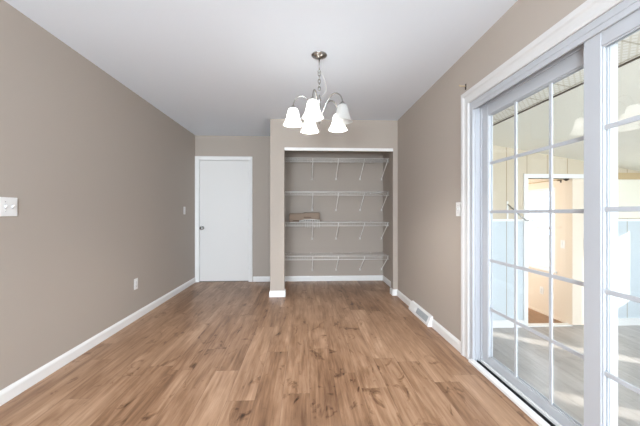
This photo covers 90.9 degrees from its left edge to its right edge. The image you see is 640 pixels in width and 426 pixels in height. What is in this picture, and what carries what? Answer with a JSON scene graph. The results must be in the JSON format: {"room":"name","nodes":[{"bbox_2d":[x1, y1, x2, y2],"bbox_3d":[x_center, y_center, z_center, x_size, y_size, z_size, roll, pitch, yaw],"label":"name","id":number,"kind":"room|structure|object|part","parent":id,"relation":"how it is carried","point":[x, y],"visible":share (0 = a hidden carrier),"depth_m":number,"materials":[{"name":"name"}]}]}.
{"room":"dining room","nodes":[
{"label":"dining room","id":0,"kind":"room"},
{"bbox_2d":[0,0,194,389],"bbox_3d":[-1.928,-0.070,1.075,0.100,2.440,8.530,0,0,-3],"label":"wall","id":1,"kind":"structure","parent":0,"point":[101,180],"depth_m":2.52,"materials":[{"name":"beige paint"}]},
{"bbox_2d":[0,197,16,215],"bbox_3d":[-1.910,-0.038,1.938,0.018,0.117,0.116,0,0,-3],"label":"light switch","id":2,"kind":"object","parent":1,"relation":"attached to","point":[8,205],"visible":1,"depth_m":1.94,"materials":[{"name":"white plastic"}]},
{"bbox_2d":[0,277,195,405],"bbox_3d":[-1.871,1.107,1.077,0.014,0.085,8.330,0,0,-3],"label":"baseboard","id":3,"kind":"structure","parent":1,"relation":"attached to","point":[11,391],"depth_m":2.50,"materials":[{"name":"white paint"}]},
{"bbox_2d":[134,278,137,289],"bbox_3d":[-1.985,0.765,3.399,0.008,0.117,0.070,0,0,-3],"label":"wall outlet","id":4,"kind":"object","parent":1,"relation":"attached to","point":[136,279],"visible":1,"depth_m":3.39,"materials":[{"name":"white plastic"}]},
{"bbox_2d":[4,0,517,135],"bbox_3d":[-0.308,-1.340,1.152,3.345,0.100,8.530,0,0,-3],"label":"ceiling","id":5,"kind":"structure","parent":0,"point":[213,67],"depth_m":2.47,"materials":[{"name":"white paint"}]},
{"bbox_2d":[283,51,352,133],"bbox_3d":[-0.024,-1.001,2.565,0.552,0.578,0.567,0,0,-3],"label":"chandelier","id":6,"kind":"object","parent":5,"relation":"hanging from","point":[312,113],"visible":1,"depth_m":2.52,"materials":[{"name":"white glass"}]},
{"bbox_3d":[-0.217,-0.779,2.550,0.164,0.135,0.164,0,0,-3],"label":"lamp shade","id":7,"kind":"part","parent":6,"relation":"part of","materials":[{"name":"white glass"}]},
{"bbox_3d":[-0.089,-0.779,2.764,0.164,0.135,0.164,0,0,-3],"label":"lamp shade","id":8,"kind":"part","parent":6,"relation":"part of","materials":[{"name":"white glass"}]},
{"bbox_3d":[-0.054,-0.779,2.362,0.164,0.135,0.164,0,0,-3],"label":"lamp shade","id":9,"kind":"part","parent":6,"relation":"part of","materials":[{"name":"white glass"}]},
{"bbox_3d":[0.094,-0.873,2.509,0.167,0.161,0.115,0,0,-3],"label":"arm","id":10,"kind":"part","parent":6,"relation":"part of","materials":[{"name":"silver metal"}]},
{"bbox_3d":[0.154,-0.779,2.708,0.164,0.135,0.164,0,0,-3],"label":"lamp shade","id":11,"kind":"part","parent":6,"relation":"part of","materials":[{"name":"white glass"}]},
{"bbox_3d":[0.175,-0.779,2.459,0.164,0.135,0.164,0,0,-3],"label":"lamp shade","id":12,"kind":"part","parent":6,"relation":"part of","materials":[{"name":"white glass"}]},
{"bbox_2d":[0,280,538,425],"bbox_3d":[-0.308,1.200,1.152,3.345,0.100,8.530,0,0,-3],"label":"floor","id":13,"kind":"structure","parent":0,"point":[321,353],"depth_m":2.27,"materials":[{"name":"brown wood"}]},
{"bbox_2d":[195,135,382,281],"bbox_3d":[-0.501,-0.070,5.362,3.160,2.440,0.100,0,0,-3],"label":"wall","id":14,"kind":"structure","parent":0,"point":[298,175],"depth_m":5.33,"materials":[{"name":"beige paint"}]},
{"bbox_2d":[195,156,251,281],"bbox_3d":[-1.605,0.102,5.269,0.945,2.095,0.141,0,0,-3],"label":"door","id":15,"kind":"structure","parent":14,"relation":"in","point":[223,184],"depth_m":5.28,"materials":[{"name":"white paint"}]},
{"bbox_2d":[270,119,397,290],"bbox_3d":[0.177,-0.070,4.849,1.765,2.440,0.990,0,0,-3],"label":"wall","id":16,"kind":"structure","parent":0,"point":[359,133],"depth_m":4.35,"materials":[{"name":"beige paint"}]},
{"bbox_2d":[253,275,410,305],"bbox_3d":[0.018,1.107,4.526,2.203,0.085,1.620,0,0,-3],"label":"baseboard","id":17,"kind":"structure","parent":16,"relation":"attached to","point":[394,292],"depth_m":5.30,"materials":[{"name":"white paint"}]},
{"bbox_2d":[285,158,388,179],"bbox_3d":[0.240,-0.714,5.141,1.688,0.309,0.413,0,0,-3],"label":"wire shelf","id":18,"kind":"object","parent":16,"relation":"attached to","point":[327,160],"visible":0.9,"depth_m":4.97,"materials":[{"name":"white metal"}]},
{"bbox_2d":[285,252,388,270],"bbox_3d":[0.240,0.824,5.141,1.688,0.309,0.413,0,0,-3],"label":"wire shelf","id":19,"kind":"object","parent":16,"relation":"attached to","point":[332,254],"visible":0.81,"depth_m":4.97,"materials":[{"name":"white metal"}]},
{"bbox_2d":[285,191,388,210],"bbox_3d":[0.240,-0.189,5.141,1.688,0.309,0.413,0,0,-3],"label":"wire shelf","id":20,"kind":"object","parent":16,"relation":"attached to","point":[290,192],"visible":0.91,"depth_m":4.97,"materials":[{"name":"white metal"}]},
{"bbox_2d":[285,221,388,239],"bbox_3d":[0.240,0.294,5.141,1.688,0.309,0.413,0,0,-3],"label":"wire shelf","id":21,"kind":"object","parent":16,"relation":"attached to","point":[338,225],"visible":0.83,"depth_m":4.96,"materials":[{"name":"white metal"}]},
{"bbox_2d":[289,212,319,221],"bbox_3d":[-0.254,0.066,5.128,0.490,0.152,0.211,0,0,-3],"label":"cardboard box","id":22,"kind":"object","parent":21,"relation":"on","point":[293,217],"visible":0.79,"depth_m":5.03,"materials":[{"name":"brown cardboard"}]},
{"bbox_2d":[299,219,319,227],"bbox_3d":[-0.167,0.165,4.951,0.321,0.133,0.102,0,0,-3],"label":"wire rack","id":23,"kind":"object","parent":21,"relation":"on","point":[305,221],"visible":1,"depth_m":4.91,"materials":[{"name":"white metal"}]},
{"bbox_3d":[-0.169,0.119,4.962,0.318,0.042,0.080,0,0,-3],"label":"rail","id":24,"kind":"part","parent":23,"relation":"part of","materials":[{"name":"white metal"}]},
{"bbox_2d":[284,147,392,151],"bbox_3d":[0.264,-0.878,4.388,1.507,0.041,0.078,0,0,-3],"label":"header track","id":25,"kind":"object","parent":16,"relation":"attached to","point":[285,148],"visible":1,"depth_m":4.35,"materials":[{"name":"white plastic"}]},
{"bbox_2d":[383,0,586,340],"bbox_3d":[1.298,0.155,1.228,0.130,2.890,8.530,0,0,-3],"label":"wall","id":26,"kind":"structure","parent":0,"point":[429,132],"depth_m":3.00,"materials":[{"name":"beige paint"}]},
{"bbox_2d":[409,301,432,326],"bbox_3d":[1.098,1.096,3.466,0.055,0.106,0.590,0,0,-3],"label":"air vent","id":27,"kind":"object","parent":26,"relation":"in","point":[423,315],"visible":0.98,"depth_m":3.38,"materials":[{"name":"white metal"}]},
{"bbox_2d":[416,308,427,321],"bbox_3d":[1.090,1.087,3.373,0.027,0.057,0.305,0,0,-3],"label":"grille","id":28,"kind":"object","parent":27,"relation":"attached to","point":[422,314],"depth_m":3.36,"materials":[{"name":"grey metal"}]},
{"bbox_2d":[432,319,460,352],"bbox_3d":[1.148,1.107,2.873,0.014,0.085,0.590,0,0,-3],"label":"baseboard","id":29,"kind":"structure","parent":26,"relation":"attached to","point":[441,330],"depth_m":2.83,"materials":[{"name":"white paint"}]},
{"bbox_2d":[456,202,460,215],"bbox_3d":[1.156,-0.032,2.648,0.018,0.117,0.070,0,0,-3],"label":"light switch","id":30,"kind":"object","parent":26,"relation":"attached to","point":[458,204],"visible":1,"depth_m":2.64,"materials":[{"name":"white plastic"}]},
{"bbox_2d":[461,0,639,425],"bbox_3d":[1.276,0.095,1.497,0.168,2.110,2.150,0,0,-3],"label":"door","id":31,"kind":"structure","parent":26,"relation":"in","point":[588,37],"depth_m":1.60,"materials":[{"name":"white paint"}]},
{"bbox_3d":[1.277,1.137,1.472,0.168,0.026,1.940,0,0,-3],"label":"sill","id":32,"kind":"part","parent":31,"relation":"part of","materials":[{"name":"white paint"}]},
{"bbox_3d":[1.282,0.153,1.903,0.038,1.937,1.010,0,0,-3],"label":"sash","id":33,"kind":"part","parent":31,"relation":"part of","materials":[{"name":"grey plastic"}]},
{"bbox_3d":[1.275,0.157,1.003,0.038,1.943,0.946,0,0,-3],"label":"sash","id":34,"kind":"part","parent":31,"relation":"part of","materials":[{"name":"grey plastic"}]},
{"bbox_2d":[528,179,583,324],"bbox_3d":[3.544,0.350,5.876,0.219,2.440,2.998,0,0,-3],"label":"wall","id":35,"kind":"structure","parent":0,"point":[568,298],"depth_m":4.47,"materials":[{"name":"beige paint"}]},
{"bbox_2d":[528,187,556,272],"bbox_3d":[3.477,0.255,5.296,0.090,1.270,1.310,0,0,-3],"label":"window","id":36,"kind":"structure","parent":35,"relation":"in","point":[530,264],"depth_m":4.98,"materials":[{"name":"white paint"}]},
{"bbox_3d":[3.447,0.875,5.295,0.030,0.030,1.310,0,0,-3],"label":"sill","id":37,"kind":"part","parent":36,"relation":"part of","materials":[{"name":"white paint"}]},
{"bbox_2d":[528,306,566,322],"bbox_3d":[3.425,1.555,5.920,0.014,0.030,2.900,0,0,-3],"label":"baseboard","id":38,"kind":"structure","parent":35,"relation":"attached to","point":[530,307],"depth_m":4.85,"materials":[{"name":"beige paint"}]},
{"bbox_2d":[528,178,569,183],"bbox_3d":[3.416,-0.477,5.269,0.094,0.073,1.798,0,0,-3],"label":"curtain rod","id":39,"kind":"object","parent":35,"relation":"attached to","point":[566,179],"visible":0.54,"depth_m":4.57,"materials":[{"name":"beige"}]},
{"bbox_3d":[3.402,-0.480,5.303,0.016,0.016,1.730,0,0,-3],"label":"rod","id":40,"kind":"part","parent":39,"relation":"part of","materials":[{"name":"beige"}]},
{"bbox_2d":[560,240,564,248],"bbox_3d":[3.489,0.450,4.538,0.018,0.117,0.070,0,0,-3],"label":"light switch","id":41,"kind":"object","parent":35,"relation":"attached to","point":[562,242],"visible":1,"depth_m":4.54,"materials":[{"name":"white plastic"}]},
{"bbox_2d":[493,145,639,319],"bbox_3d":[3.254,0.223,4.410,4.080,2.695,0.100,0,0,-3],"label":"wall","id":42,"kind":"structure","parent":0,"point":[535,163],"depth_m":4.33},
{"bbox_2d":[493,219,523,220],"bbox_3d":[2.009,0.100,4.289,1.578,0.030,0.022,0,0,-3],"label":"trim","id":43,"kind":"structure","parent":42,"relation":"attached to","point":[493,219],"depth_m":4.30,"materials":[{"name":"white paint"}]},
{"bbox_2d":[507,201,533,221],"bbox_3d":[2.694,-0.023,4.244,0.310,0.273,0.027,0,0,32],"label":"coat hook","id":44,"kind":"object","parent":42,"relation":"attached to","point":[508,205],"visible":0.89,"depth_m":4.30,"materials":[{"name":"white plastic"}]},
{"bbox_2d":[528,323,572,326],"bbox_3d":[3.283,0.539,4.411,0.882,2.062,0.100,0,0,-3],"label":"trim","id":45,"kind":"structure","parent":42,"relation":"attached to","point":[529,324],"depth_m":4.40,"materials":[{"name":"white paint"}]},
{"bbox_2d":[523,174,583,325],"bbox_3d":[3.292,0.516,4.353,0.986,2.108,0.018,0,0,-3],"label":"trim","id":46,"kind":"structure","parent":42,"relation":"attached to","point":[525,176],"depth_m":4.32,"materials":[{"name":"white paint"}]},
{"bbox_2d":[493,318,639,327],"bbox_3d":[3.208,1.520,4.349,3.978,0.100,0.016,0,0,-3],"label":"baseboard","id":47,"kind":"structure","parent":42,"relation":"attached to","point":[621,321],"depth_m":4.32,"materials":[{"name":"white paint"}]},
{"bbox_2d":[493,56,639,125],"bbox_3d":[2.078,-1.005,1.450,0.010,0.020,5.698,0,0,-3],"label":"trim","id":48,"kind":"structure","parent":42,"relation":"attached to","point":[638,57],"depth_m":2.64,"materials":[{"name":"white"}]},
{"bbox_2d":[618,179,639,217],"bbox_3d":[4.480,-0.240,4.411,1.130,0.620,0.010,0,0,-3],"label":"window","id":49,"kind":"structure","parent":42,"relation":"in","point":[628,189],"depth_m":4.40,"materials":[{"name":"white"}]},
{"bbox_2d":[618,173,639,179],"bbox_3d":[4.636,-0.514,4.410,1.120,0.092,0.030,0,0,-3],"label":"trim","id":50,"kind":"structure","parent":42,"relation":"attached to","point":[636,176],"depth_m":4.38,"materials":[{"name":"beige"}]},
{"bbox_2d":[618,219,639,220],"bbox_3d":[4.490,0.100,4.408,1.410,0.030,0.022,0,0,-3],"label":"trim","id":51,"kind":"structure","parent":42,"relation":"attached to","point":[618,219],"depth_m":4.39,"materials":[{"name":"white paint"}]},
{"bbox_2d":[493,308,639,425],"bbox_3d":[3.321,1.620,3.011,4.080,0.100,8.900,0,0,-3],"label":"floor","id":52,"kind":"structure","parent":0,"point":[532,349],"depth_m":3.31,"materials":[{"name":"grey laminate"}]},
{"bbox_2d":[493,58,639,170],"bbox_3d":[3.756,-0.758,1.530,3.350,0.613,5.900,0,0,-3],"label":"ceiling","id":53,"kind":"structure","parent":0,"point":[568,107],"depth_m":3.31,"materials":[{"name":"white paint"}]},
{"bbox_2d":[493,31,639,123],"bbox_3d":[1.714,-1.096,1.433,0.720,0.179,5.900,0,0,-3],"label":"ceiling","id":54,"kind":"structure","parent":0,"point":[629,47],"depth_m":2.47,"materials":[{"name":"tile"}]},
{"label":"outside","id":55,"kind":"structure","parent":0,"visible":0},
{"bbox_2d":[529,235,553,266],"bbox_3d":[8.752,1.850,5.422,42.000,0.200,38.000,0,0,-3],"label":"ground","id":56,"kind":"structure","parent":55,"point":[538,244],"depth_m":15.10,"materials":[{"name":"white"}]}
]}

